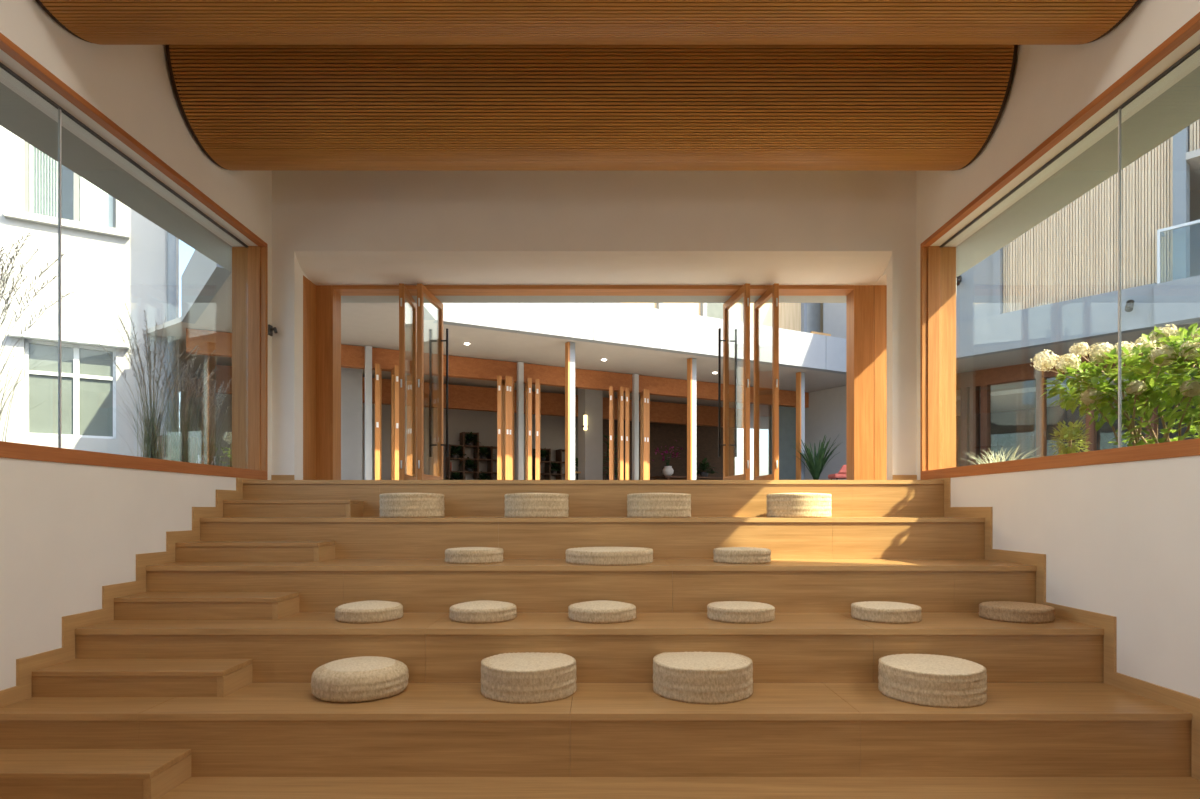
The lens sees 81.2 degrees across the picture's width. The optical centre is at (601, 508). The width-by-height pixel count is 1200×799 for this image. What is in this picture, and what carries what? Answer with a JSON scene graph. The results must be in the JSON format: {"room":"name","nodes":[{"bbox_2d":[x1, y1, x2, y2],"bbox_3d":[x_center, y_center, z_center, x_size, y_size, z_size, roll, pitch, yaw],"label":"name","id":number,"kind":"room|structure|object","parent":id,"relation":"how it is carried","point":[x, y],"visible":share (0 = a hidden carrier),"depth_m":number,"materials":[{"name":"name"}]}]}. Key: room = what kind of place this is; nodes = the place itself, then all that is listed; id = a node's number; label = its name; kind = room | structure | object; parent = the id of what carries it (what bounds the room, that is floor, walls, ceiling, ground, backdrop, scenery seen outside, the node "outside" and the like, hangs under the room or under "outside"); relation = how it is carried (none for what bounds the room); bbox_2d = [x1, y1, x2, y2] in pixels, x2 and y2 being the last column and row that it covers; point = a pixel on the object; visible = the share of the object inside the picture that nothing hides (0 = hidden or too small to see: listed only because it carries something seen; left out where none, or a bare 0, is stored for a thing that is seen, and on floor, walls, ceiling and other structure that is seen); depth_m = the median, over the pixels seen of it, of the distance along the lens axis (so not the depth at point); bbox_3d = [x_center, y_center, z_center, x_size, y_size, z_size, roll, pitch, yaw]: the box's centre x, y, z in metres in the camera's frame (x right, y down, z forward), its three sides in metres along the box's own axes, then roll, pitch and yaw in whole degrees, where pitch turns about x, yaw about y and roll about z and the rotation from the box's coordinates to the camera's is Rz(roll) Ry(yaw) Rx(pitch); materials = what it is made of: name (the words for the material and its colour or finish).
{"room":"small auditorium","nodes":[
{"label":"small auditorium","id":0,"kind":"room"},
{"bbox_2d":[0,0,271,690],"bbox_3d":[-4.080,-1.210,2.243,0.380,5.980,12.485,0,0,0],"label":"wall","id":1,"kind":"structure","parent":0,"point":[68,531],"depth_m":5.43,"materials":[{"name":"white paint"}]},
{"bbox_2d":[0,82,231,272],"bbox_3d":[-4.510,-3.165,2.585,0.480,0.270,13.770,0,0,0],"label":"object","id":2,"kind":"object","parent":1,"relation":"attached to","point":[18,116],"depth_m":6.34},
{"bbox_2d":[0,478,258,707],"bbox_3d":[-3.881,0.673,2.070,0.018,2.013,12.100,0,0,0],"label":"baseboard","id":3,"kind":"structure","parent":1,"relation":"attached to","point":[25,666],"depth_m":5.47,"materials":[{"name":"brown wood"}]},
{"bbox_2d":[0,32,267,479],"bbox_3d":[-4.074,-1.704,3.311,0.392,2.741,9.621,0,0,0],"label":"window","id":4,"kind":"structure","parent":1,"relation":"in","point":[249,263],"depth_m":7.64,"materials":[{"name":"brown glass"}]},
{"bbox_2d":[272,171,915,479],"bbox_3d":[-0.092,-2.200,8.700,8.355,4.000,0.900,0,0,0],"label":"wall","id":5,"kind":"structure","parent":0,"point":[329,227],"depth_m":8.25,"materials":[{"name":"white paint"}]},
{"bbox_2d":[268,324,277,335],"bbox_3d":[-3.839,-2.090,8.190,0.101,0.120,0.080,0,0,0],"label":"wall fixture","id":6,"kind":"object","parent":5,"relation":"attached to","point":[270,328],"visible":1,"depth_m":8.17,"materials":[{"name":"black metal"}]},
{"bbox_2d":[271,475,916,479],"bbox_3d":[-0.092,-0.356,8.242,7.595,0.087,0.015,0,0,0],"label":"baseboard","id":7,"kind":"structure","parent":5,"relation":"attached to","point":[273,477],"depth_m":8.23,"materials":[{"name":"brown wood"}]},
{"bbox_2d":[303,275,886,479],"bbox_3d":[0.118,-1.575,8.818,7.564,2.523,0.665,0,0,0],"label":"door","id":8,"kind":"structure","parent":5,"relation":"in","point":[866,305],"depth_m":8.87,"materials":[{"name":"brown wood"}]},
{"bbox_2d":[399,283,416,479],"bbox_3d":[-2.509,-1.555,9.059,0.060,2.460,0.886,0,0,-5],"label":"door","id":9,"kind":"structure","parent":8,"relation":"attached to","point":[404,294],"depth_m":8.74,"materials":[{"name":"brown wood"}]},
{"bbox_2d":[417,283,447,479],"bbox_3d":[-2.194,-1.555,9.070,0.261,2.460,0.905,0,0,0],"label":"door","id":10,"kind":"structure","parent":8,"relation":"attached to","point":[422,291],"depth_m":9.26,"materials":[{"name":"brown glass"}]},
{"bbox_2d":[718,283,749,479],"bbox_3d":[1.695,-1.555,9.070,0.268,2.460,0.907,0,0,0],"label":"door","id":11,"kind":"structure","parent":8,"relation":"attached to","point":[744,291],"depth_m":9.38,"materials":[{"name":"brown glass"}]},
{"bbox_2d":[754,283,778,479],"bbox_3d":[2.121,-1.555,9.059,0.060,2.460,0.886,0,0,-5],"label":"door","id":12,"kind":"structure","parent":8,"relation":"attached to","point":[772,292],"depth_m":8.70,"materials":[{"name":"brown wood"}]},
{"bbox_2d":[341,277,956,302],"bbox_3d":[-0.058,-2.909,9.310,9.385,0.242,0.320,0,0,0],"label":"eave","id":13,"kind":"object","parent":5,"relation":"attached to","point":[344,299],"visible":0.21,"depth_m":9.31},
{"bbox_2d":[158,777,1199,798],"bbox_3d":[-0.092,1.730,0.220,7.695,0.100,8.440,0,0,0],"label":"floor","id":14,"kind":"structure","parent":0,"point":[193,787],"depth_m":4.19,"materials":[{"name":"brown wood"}]},
{"bbox_2d":[0,749,190,798],"bbox_3d":[-3.232,1.592,4.188,1.313,0.176,0.405,0,0,0],"label":"step","id":15,"kind":"structure","parent":14,"relation":"on","point":[24,773],"depth_m":4.04,"materials":[{"name":"brown wood"}]},
{"bbox_2d":[0,683,1191,776],"bbox_3d":[-0.092,1.480,4.764,7.591,0.401,0.784,0,0,0],"label":"tier","id":16,"kind":"object","parent":14,"relation":"on","point":[257,729],"visible":0.74,"depth_m":4.39,"materials":[{"name":"brown wood"}]},
{"bbox_2d":[32,659,251,696],"bbox_3d":[-3.232,1.191,4.955,1.313,0.176,0.405,0,0,0],"label":"step","id":17,"kind":"structure","parent":16,"relation":"on","point":[76,677],"depth_m":4.76,"materials":[{"name":"brown wood"}]},
{"bbox_2d":[311,656,408,702],"bbox_3d":[-1.689,1.165,4.900,0.650,0.229,0.649,0,0,42],"label":"pouf","id":18,"kind":"object","parent":16,"relation":"on","point":[364,678],"visible":1,"depth_m":4.68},
{"bbox_2d":[480,652,576,703],"bbox_3d":[-0.511,1.164,4.918,0.671,0.231,0.671,0,0,43],"label":"pouf","id":19,"kind":"object","parent":16,"relation":"on","point":[532,677],"visible":0.97,"depth_m":4.67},
{"bbox_2d":[75,613,1103,682],"bbox_3d":[-0.092,1.080,5.548,7.591,0.398,0.817,0,0,0],"label":"tier","id":20,"kind":"object","parent":16,"relation":"on","point":[433,647],"visible":0.84,"depth_m":5.16,"materials":[{"name":"brown wood"}]},
{"bbox_2d":[114,592,298,619],"bbox_3d":[-3.232,0.793,5.755,1.313,0.176,0.405,0,0,0],"label":"step","id":21,"kind":"structure","parent":20,"relation":"on","point":[145,605],"depth_m":5.56,"materials":[{"name":"brown wood"}]},
{"bbox_2d":[335,600,402,623],"bbox_3d":[-1.870,0.812,5.629,0.521,0.139,0.523,0,0,0],"label":"pouf","id":22,"kind":"object","parent":20,"relation":"on","point":[372,611],"visible":1,"depth_m":5.45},
{"bbox_2d":[449,600,516,623],"bbox_3d":[-0.955,0.812,5.629,0.533,0.139,0.533,0,0,0],"label":"pouf","id":23,"kind":"object","parent":20,"relation":"on","point":[485,611],"visible":1,"depth_m":5.44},
{"bbox_2d":[146,559,1036,612],"bbox_3d":[-0.092,0.682,6.348,7.591,0.398,0.817,0,0,0],"label":"tier","id":24,"kind":"object","parent":20,"relation":"on","point":[420,585],"visible":0.93,"depth_m":5.96,"materials":[{"name":"brown wood"}]},
{"bbox_2d":[175,541,334,561],"bbox_3d":[-3.232,0.395,6.554,1.313,0.176,0.405,0,0,0],"label":"step","id":25,"kind":"structure","parent":24,"relation":"on","point":[194,551],"depth_m":6.36,"materials":[{"name":"brown wood"}]},
{"bbox_2d":[445,547,503,563],"bbox_3d":[-1.163,0.416,6.378,0.532,0.134,0.532,0,0,0],"label":"pouf","id":26,"kind":"object","parent":24,"relation":"on","point":[462,555],"visible":1,"depth_m":6.17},
{"bbox_2d":[200,517,984,558],"bbox_3d":[-0.092,0.284,7.147,7.591,0.398,0.817,0,0,0],"label":"tier","id":27,"kind":"object","parent":24,"relation":"on","point":[354,537],"visible":0.91,"depth_m":6.76,"materials":[{"name":"brown wood"}]},
{"bbox_2d":[223,500,362,516],"bbox_3d":[-3.232,-0.003,7.354,1.313,0.176,0.405,0,0,0],"label":"step","id":28,"kind":"structure","parent":27,"relation":"on","point":[231,508],"depth_m":7.16,"materials":[{"name":"brown wood"}]},
{"bbox_2d":[379,493,444,517],"bbox_3d":[-1.937,-0.040,7.150,0.643,0.251,0.644,0,0,0],"label":"pouf","id":29,"kind":"object","parent":27,"relation":"on","point":[392,505],"visible":1,"depth_m":6.88,"materials":[{"name":"beige wicker"}]},
{"bbox_2d":[504,493,568,517],"bbox_3d":[-0.669,-0.040,7.149,0.654,0.251,0.654,0,0,42],"label":"pouf","id":30,"kind":"object","parent":27,"relation":"on","point":[517,505],"visible":0.98,"depth_m":6.87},
{"bbox_2d":[242,480,943,516],"bbox_3d":[-0.092,-0.114,7.894,7.591,0.398,0.709,0,0,0],"label":"tier","id":31,"kind":"object","parent":27,"relation":"on","point":[463,498],"visible":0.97,"depth_m":7.56,"materials":[{"name":"brown wood"}]},
{"bbox_2d":[627,493,690,517],"bbox_3d":[0.582,-0.040,7.150,0.669,0.251,0.668,0,0,0],"label":"pouf","id":32,"kind":"object","parent":27,"relation":"on","point":[639,505],"visible":0.99,"depth_m":6.87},
{"bbox_2d":[766,493,831,517],"bbox_3d":[2.009,-0.040,7.149,0.643,0.251,0.640,0,0,0],"label":"pouf","id":33,"kind":"object","parent":27,"relation":"on","point":[779,505],"visible":1,"depth_m":6.88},
{"bbox_2d":[565,547,652,565],"bbox_3d":[0.067,0.416,6.344,0.799,0.134,0.798,0,0,0],"label":"pouf","id":34,"kind":"object","parent":24,"relation":"on","point":[599,556],"visible":1,"depth_m":6.03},
{"bbox_2d":[713,547,770,563],"bbox_3d":[1.275,0.416,6.380,0.517,0.134,0.520,0,0,0],"label":"pouf","id":35,"kind":"object","parent":24,"relation":"on","point":[730,555],"visible":1,"depth_m":6.18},
{"bbox_2d":[568,600,635,623],"bbox_3d":[0.001,0.812,5.630,0.546,0.138,0.542,0,0,0],"label":"pouf","id":36,"kind":"object","parent":20,"relation":"on","point":[597,611],"visible":1,"depth_m":5.44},
{"bbox_2d":[707,601,774,623],"bbox_3d":[1.115,0.821,5.629,0.536,0.121,0.540,0,0,0],"label":"pouf","id":37,"kind":"object","parent":20,"relation":"on","point":[746,612],"visible":1,"depth_m":5.44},
{"bbox_2d":[851,601,921,623],"bbox_3d":[2.281,0.821,5.628,0.530,0.120,0.529,0,0,0],"label":"pouf","id":38,"kind":"object","parent":20,"relation":"on","point":[871,611],"visible":1,"depth_m":5.45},
{"bbox_2d":[979,601,1054,623],"bbox_3d":[3.328,0.821,5.630,0.530,0.120,0.527,0,0,0],"label":"pouf","id":39,"kind":"object","parent":20,"relation":"on","point":[1003,611],"visible":1,"depth_m":5.46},
{"bbox_2d":[653,652,752,703],"bbox_3d":[0.704,1.161,4.921,0.698,0.236,0.698,0,0,-44],"label":"pouf","id":40,"kind":"object","parent":16,"relation":"on","point":[690,677],"visible":0.98,"depth_m":4.67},
{"bbox_2d":[878,654,986,707],"bbox_3d":[2.264,1.164,4.821,0.679,0.231,0.678,0,0,0],"label":"pouf","id":41,"kind":"object","parent":16,"relation":"on","point":[929,680],"visible":1,"depth_m":4.59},
{"bbox_2d":[916,0,1199,697],"bbox_3d":[3.895,-1.210,2.210,0.380,5.980,12.420,0,0,0],"label":"wall","id":42,"kind":"structure","parent":0,"point":[1121,540],"depth_m":5.29,"materials":[{"name":"white paint"}]},
{"bbox_2d":[920,12,1199,479],"bbox_3d":[3.889,-1.704,3.311,0.392,2.741,9.621,0,0,0],"label":"window","id":43,"kind":"structure","parent":42,"relation":"in","point":[937,263],"depth_m":7.30,"materials":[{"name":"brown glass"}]},
{"bbox_2d":[929,478,1199,780],"bbox_3d":[3.696,0.673,2.070,0.018,2.013,12.100,0,0,0],"label":"baseboard","id":44,"kind":"structure","parent":42,"relation":"attached to","point":[1188,703],"depth_m":5.15,"materials":[{"name":"brown wood"}]},
{"bbox_2d":[956,66,1199,276],"bbox_3d":[4.362,-3.165,2.585,0.555,0.270,13.770,0,0,0],"label":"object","id":45,"kind":"object","parent":42,"relation":"attached to","point":[1177,108],"depth_m":6.23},
{"label":"outside","id":46,"kind":"structure","parent":0,"visible":0},
{"bbox_3d":[0.000,-0.110,25.000,90.000,0.300,70.000,0,0,0],"label":"ground","id":47,"kind":"structure","parent":46,"visible":0},
{"bbox_2d":[0,125,178,457],"bbox_3d":[-14.013,-4.880,12.742,10.625,9.240,6.160,0,0,-33],"label":"building","id":48,"kind":"structure","parent":47,"relation":"on","point":[118,256],"depth_m":12.43,"materials":[{"name":"white paint"}]},
{"bbox_2d":[33,146,57,217],"bbox_3d":[-9.824,-5.842,12.361,0.360,1.570,0.059,0,0,-33],"label":"curtain","id":49,"kind":"object","parent":48,"relation":"hanging from","point":[45,169],"depth_m":12.35,"materials":[{"name":"white fabric"}]},
{"bbox_2d":[7,331,128,348],"bbox_3d":[-9.289,-2.945,12.243,1.691,0.060,0.180,0,0,-33],"label":"hood","id":50,"kind":"object","parent":48,"relation":"attached to","point":[51,340],"depth_m":12.24,"materials":[{"name":"white metal"}]},
{"bbox_2d":[80,176,112,227],"bbox_3d":[-9.146,-5.867,12.694,0.501,1.560,0.020,0,0,-33],"label":"blind","id":51,"kind":"object","parent":48,"relation":"hanging from","point":[96,206],"depth_m":12.66,"materials":[{"name":"white fabric"}]},
{"bbox_2d":[145,250,845,479],"bbox_3d":[1.076,-4.630,20.008,28.992,8.740,14.095,0,0,-31],"label":"building","id":52,"kind":"structure","parent":47,"relation":"on","point":[524,377],"depth_m":15.56,"materials":[{"name":"white paint"}]},
{"bbox_2d":[445,432,496,479],"bbox_3d":[-3.633,-1.245,20.213,1.695,1.890,0.380,0,0,-28],"label":"bookcase","id":53,"kind":"object","parent":52,"relation":"on","point":[462,458],"visible":0.5,"depth_m":20.04,"materials":[{"name":"brown wood"}]},
{"bbox_2d":[445,470,463,479],"bbox_3d":[-4.161,-0.907,19.843,0.605,0.412,0.612,0,0,0],"label":"plant","id":54,"kind":"object","parent":53,"relation":"on","point":[455,475],"visible":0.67,"depth_m":19.78,"materials":[{"name":"green plant"}]},
{"bbox_2d":[445,444,466,457],"bbox_3d":[-4.158,-1.636,19.906,0.563,0.390,0.615,0,0,41],"label":"shelf plant","id":55,"kind":"object","parent":53,"relation":"on","point":[453,449],"visible":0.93,"depth_m":19.79,"materials":[{"name":"green plant"}]},
{"bbox_2d":[458,457,476,470],"bbox_3d":[-3.810,-1.283,20.057,0.649,0.425,0.570,0,0,0],"label":"plant","id":56,"kind":"object","parent":53,"relation":"on","point":[469,463],"visible":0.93,"depth_m":19.97,"materials":[{"name":"green plant"}]},
{"bbox_2d":[458,431,478,444],"bbox_3d":[-3.802,-2.021,20.059,0.634,0.421,0.554,0,0,-25],"label":"shelf plant","id":57,"kind":"object","parent":53,"relation":"on","point":[468,437],"visible":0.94,"depth_m":19.97,"materials":[{"name":"green plant"}]},
{"bbox_2d":[474,470,493,479],"bbox_3d":[-3.434,-0.910,20.236,0.644,0.417,0.639,0,0,0],"label":"plant","id":58,"kind":"object","parent":53,"relation":"on","point":[483,474],"visible":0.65,"depth_m":20.20,"materials":[{"name":"green plant"}]},
{"bbox_2d":[474,447,494,458],"bbox_3d":[-3.423,-1.640,20.274,0.589,0.399,0.609,0,0,26],"label":"plant","id":59,"kind":"object","parent":53,"relation":"on","point":[483,450],"visible":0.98,"depth_m":20.18,"materials":[{"name":"green plant"}]},
{"bbox_2d":[533,448,564,479],"bbox_3d":[-1.485,-1.060,21.341,1.162,1.520,0.380,0,0,-28],"label":"bookcase","id":60,"kind":"object","parent":52,"relation":"on","point":[547,461],"visible":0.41,"depth_m":21.22,"materials":[{"name":"brown wood"}]},
{"bbox_2d":[533,448,549,460],"bbox_3d":[-1.799,-1.643,21.091,0.567,0.404,0.622,0,0,0],"label":"plant","id":61,"kind":"object","parent":60,"relation":"on","point":[542,453],"visible":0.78,"depth_m":21.02,"materials":[{"name":"green plant"}]},
{"bbox_2d":[545,462,562,473],"bbox_3d":[-1.467,-1.280,21.294,0.608,0.418,0.627,0,0,0],"label":"plant","id":62,"kind":"object","parent":60,"relation":"on","point":[553,471],"visible":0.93,"depth_m":21.20,"materials":[{"name":"green plant"}]},
{"bbox_2d":[582,415,587,429],"bbox_3d":[-0.404,-2.099,17.009,0.140,0.360,0.095,0,0,-28],"label":"wall lamp","id":63,"kind":"object","parent":52,"relation":"attached to","point":[585,426],"visible":1,"depth_m":16.97,"materials":[{"name":"white"}]},
{"bbox_2d":[603,435,624,479],"bbox_3d":[0.264,-1.202,18.175,0.722,1.803,0.736,0,0,0],"label":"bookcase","id":64,"kind":"object","parent":52,"relation":"on","point":[605,436],"visible":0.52,"depth_m":18.12,"materials":[{"name":"brown wood"}]},
{"bbox_2d":[650,476,722,479],"bbox_3d":[2.479,-0.609,20.046,2.100,0.618,0.800,0,0,-28],"label":"table","id":65,"kind":"object","parent":52,"relation":"on","point":[653,477],"visible":0.34,"depth_m":19.88,"materials":[{"name":"brown wood"}]},
{"bbox_2d":[653,446,681,475],"bbox_3d":[1.810,-1.421,19.658,0.868,1.007,0.597,0,0,0],"label":"flower vase","id":66,"kind":"object","parent":65,"relation":"on","point":[667,471],"visible":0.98,"depth_m":19.53,"materials":[{"name":"white ceramic"}]},
{"bbox_2d":[696,458,716,476],"bbox_3d":[3.030,-1.211,20.254,0.709,0.587,0.826,0,0,33],"label":"table plant","id":67,"kind":"object","parent":65,"relation":"on","point":[703,466],"visible":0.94,"depth_m":20.20,"materials":[{"name":"green plant"}]},
{"bbox_2d":[810,331,830,335],"bbox_3d":[5.114,-3.750,16.896,0.614,0.900,0.500,0,0,-28],"label":"bench","id":68,"kind":"object","parent":52,"relation":"on","point":[813,332],"visible":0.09,"depth_m":16.66,"materials":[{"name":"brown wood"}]},
{"bbox_3d":[-0.601,-0.613,17.524,0.520,0.626,0.520,0,0,0],"label":"side table","id":69,"kind":"object","parent":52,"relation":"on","visible":0},
{"bbox_2d":[575,458,577,470],"bbox_3d":[-0.576,-1.126,17.482,0.456,0.400,0.436,0,0,45],"label":"plant","id":70,"kind":"object","parent":69,"relation":"on","point":[576,459],"visible":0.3,"depth_m":17.47,"materials":[{"name":"green plant"}]},
{"bbox_2d":[791,436,839,479],"bbox_3d":[4.975,-0.988,16.151,1.192,1.457,1.260,0,0,0],"label":"palm","id":71,"kind":"object","parent":47,"relation":"on","point":[815,463],"visible":0.73,"depth_m":16.12,"materials":[{"name":"green plant"}]},
{"bbox_2d":[828,465,845,479],"bbox_3d":[5.391,-0.614,15.590,0.560,0.711,0.540,0,0,0],"label":"chair","id":72,"kind":"object","parent":47,"relation":"on","point":[841,474],"visible":0.41,"depth_m":15.35,"materials":[{"name":"fabric"}]},
{"bbox_2d":[823,119,1199,466],"bbox_3d":[12.946,-3.930,13.040,6.320,7.340,16.370,0,0,-40],"label":"building","id":73,"kind":"structure","parent":47,"relation":"on","point":[1053,287],"depth_m":13.67,"materials":[{"name":"white paint"}]},
{"bbox_2d":[957,276,961,285],"bbox_3d":[7.580,-4.850,14.888,0.250,0.217,0.120,0,0,-40],"label":"spotlight","id":74,"kind":"object","parent":73,"relation":"attached to","point":[959,278],"visible":0.72,"depth_m":14.83,"materials":[{"name":"black metal"}]},
{"bbox_2d":[1125,300,1134,311],"bbox_3d":[9.357,-3.596,12.406,0.250,0.217,0.120,0,0,-40],"label":"spotlight","id":75,"kind":"object","parent":73,"relation":"attached to","point":[1129,306],"visible":1,"depth_m":12.35,"materials":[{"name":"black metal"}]},
{"bbox_3d":[-5.080,-0.310,5.950,1.580,0.100,5.900,0,0,0],"label":"planting bed","id":76,"kind":"object","parent":47,"relation":"on","visible":0},
{"bbox_2d":[0,232,78,441],"bbox_3d":[-4.756,-1.243,5.294,1.218,1.776,1.048,0,0,8],"label":"grass","id":77,"kind":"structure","parent":76,"relation":"on","point":[3,281],"depth_m":5.43,"materials":[{"name":"beige plant"}]},
{"bbox_2d":[93,303,198,459],"bbox_3d":[-4.880,-1.249,7.478,1.031,1.790,1.152,0,0,-26],"label":"grass","id":78,"kind":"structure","parent":76,"relation":"on","point":[150,450],"depth_m":7.51,"materials":[{"name":"green plant"}]},
{"bbox_2d":[157,435,198,462],"bbox_3d":[-5.200,-0.570,8.585,0.440,0.620,0.440,0,0,0],"label":"planter","id":79,"kind":"object","parent":76,"relation":"on","point":[196,444],"visible":0.27,"depth_m":8.40,"materials":[{"name":"concrete"}]},
{"bbox_2d":[146,342,218,462],"bbox_3d":[-4.938,-1.128,8.128,0.895,1.547,0.932,0,0,28],"label":"grass","id":80,"kind":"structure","parent":76,"relation":"on","point":[184,453],"depth_m":8.13,"materials":[{"name":"green plant"}]},
{"bbox_2d":[171,368,231,465],"bbox_3d":[-4.851,-1.053,8.611,0.762,1.397,0.809,0,0,-21],"label":"grass","id":81,"kind":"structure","parent":76,"relation":"on","point":[206,459],"depth_m":8.63,"materials":[{"name":"green plant"}]},
{"bbox_2d":[206,432,231,466],"bbox_3d":[-4.745,-0.672,8.945,0.508,0.645,0.746,0,0,0],"label":"hydrangea","id":82,"kind":"object","parent":76,"relation":"on","point":[229,437],"visible":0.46,"depth_m":8.93,"materials":[{"name":"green plant"}]},
{"bbox_3d":[4.995,-0.310,5.700,1.780,0.100,5.400,0,0,0],"label":"planting bed","id":83,"kind":"object","parent":47,"relation":"on","visible":0},
{"bbox_2d":[964,444,1039,463],"bbox_3d":[4.612,-0.535,8.153,0.593,0.360,1.280,0,0,0],"label":"spiky grass","id":84,"kind":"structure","parent":83,"relation":"on","point":[992,455],"depth_m":8.02,"materials":[{"name":"plant"}]},
{"bbox_2d":[1048,420,1091,454],"bbox_3d":[4.620,-0.616,6.913,0.374,0.532,0.401,0,0,0],"label":"round bush","id":85,"kind":"object","parent":83,"relation":"on","point":[1073,433],"visible":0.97,"depth_m":6.87,"materials":[{"name":"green plant"}]},
{"bbox_2d":[1030,323,1199,446],"bbox_3d":[4.886,-1.073,6.262,1.061,1.489,2.908,0,0,0],"label":"hydrangea","id":86,"kind":"object","parent":83,"relation":"on","point":[1147,376],"visible":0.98,"depth_m":6.20,"materials":[{"name":"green plant"}]},
{"bbox_3d":[-0.092,-4.375,2.425,8.355,0.350,13.450,0,0,0],"label":"ceiling","id":87,"kind":"structure","parent":0,"visible":0},
{"bbox_2d":[35,0,1141,44],"bbox_3d":[-0.092,-3.822,4.965,7.555,0.756,1.512,0,0,0],"label":"ceiling panel","id":88,"kind":"object","parent":87,"relation":"attached to","point":[101,22],"visible":1,"depth_m":4.94,"materials":[{"name":"brown wood"}]},
{"bbox_2d":[165,45,1017,170],"bbox_3d":[-0.092,-3.822,6.950,7.555,0.756,1.512,0,0,0],"label":"ceiling panel","id":89,"kind":"object","parent":87,"relation":"attached to","point":[246,107],"visible":0.98,"depth_m":6.41,"materials":[{"name":"brown wood"}]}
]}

